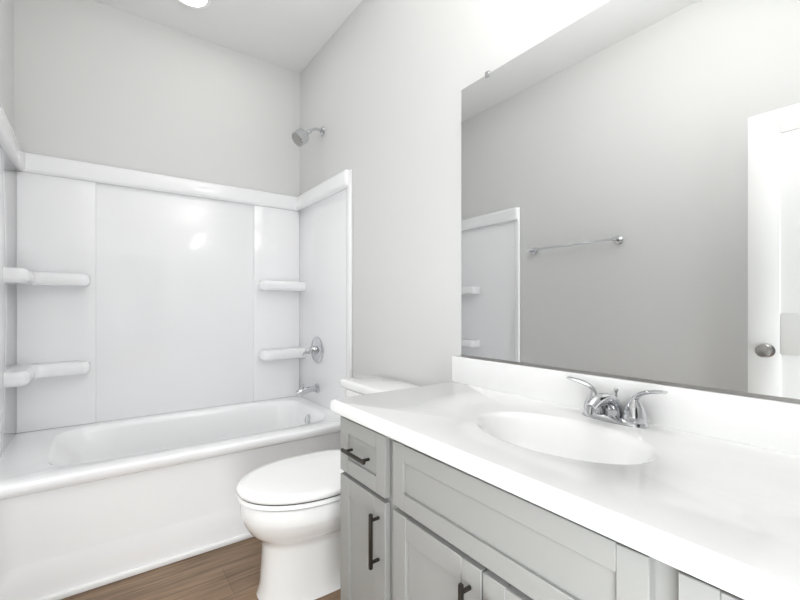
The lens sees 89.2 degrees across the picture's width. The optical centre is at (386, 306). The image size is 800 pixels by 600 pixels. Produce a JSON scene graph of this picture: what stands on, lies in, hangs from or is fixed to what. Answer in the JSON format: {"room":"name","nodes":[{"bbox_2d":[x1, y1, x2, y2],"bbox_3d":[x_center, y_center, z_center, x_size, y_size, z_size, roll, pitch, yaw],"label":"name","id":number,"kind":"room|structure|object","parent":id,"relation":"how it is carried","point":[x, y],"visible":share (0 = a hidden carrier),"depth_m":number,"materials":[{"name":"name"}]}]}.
{"room":"bathroom","nodes":[
{"label":"bathroom","id":0,"kind":"room"},
{"bbox_2d":[0,0,13,129],"bbox_3d":[-1.058,-0.292,0.790,0.100,2.750,2.950,0,0,-35],"label":"wall","id":1,"kind":"structure","parent":0,"point":[7,55],"depth_m":1.90,"materials":[{"name":"grey paint"}]},
{"bbox_2d":[14,0,299,196],"bbox_3d":[-1.273,-0.292,2.503,1.720,2.750,0.100,0,0,-35],"label":"wall","id":2,"kind":"structure","parent":0,"point":[98,83],"depth_m":2.36,"materials":[{"name":"grey paint"}]},
{"bbox_2d":[60,537,340,599],"bbox_3d":[-0.396,1.133,1.256,1.720,0.100,3.150,0,0,-35],"label":"floor","id":3,"kind":"structure","parent":0,"point":[230,572],"depth_m":1.59,"materials":[{"name":"wood"}]},
{"bbox_2d":[0,104,352,599],"bbox_3d":[-1.009,-0.035,2.128,1.517,2.235,0.814,0,0,-35],"label":"bathtub","id":4,"kind":"object","parent":3,"relation":"on","point":[176,360],"visible":0.96,"depth_m":2.21,"materials":[{"name":"white plastic"}]},
{"bbox_2d":[236,375,418,599],"bbox_3d":[-0.233,0.714,1.670,0.742,0.737,0.444,0,0,-35],"label":"toilet","id":5,"kind":"object","parent":3,"relation":"on","point":[290,510],"visible":0.46,"depth_m":1.48,"materials":[{"name":"white ceramic"}]},
{"bbox_2d":[331,356,799,599],"bbox_3d":[0.440,0.639,0.892,0.568,0.887,1.388,0,0,-35],"label":"bathroom vanity","id":6,"kind":"object","parent":3,"relation":"on","point":[478,479],"visible":1,"depth_m":0.84,"materials":[{"name":"grey paint"}]},
{"bbox_2d":[92,0,361,72],"bbox_3d":[-0.396,-1.717,1.256,1.720,0.100,3.150,0,0,-35],"label":"ceiling","id":7,"kind":"structure","parent":0,"point":[294,35],"depth_m":2.38,"materials":[{"name":"white paint"}]},
{"bbox_2d":[177,0,210,8],"bbox_3d":[-1.046,-1.659,2.162,0.200,0.014,0.200,0,0,-35],"label":"recessed light","id":8,"kind":"object","parent":7,"relation":"in","point":[198,4],"visible":0.98,"depth_m":2.21,"materials":[{"name":"white paint"}]},
{"bbox_2d":[300,0,609,385],"bbox_3d":[0.267,-0.292,1.722,0.100,2.750,2.950,0,0,-35],"label":"wall","id":9,"kind":"structure","parent":0,"point":[383,83],"depth_m":1.89,"materials":[{"name":"grey paint"}]},
{"bbox_2d":[461,0,799,403],"bbox_3d":[0.669,-0.332,1.052,0.009,1.054,1.310,0,0,-35],"label":"mirror","id":10,"kind":"object","parent":9,"relation":"attached to","point":[630,189],"visible":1,"depth_m":1.05,"materials":[{"name":"clear glass"}]}
]}

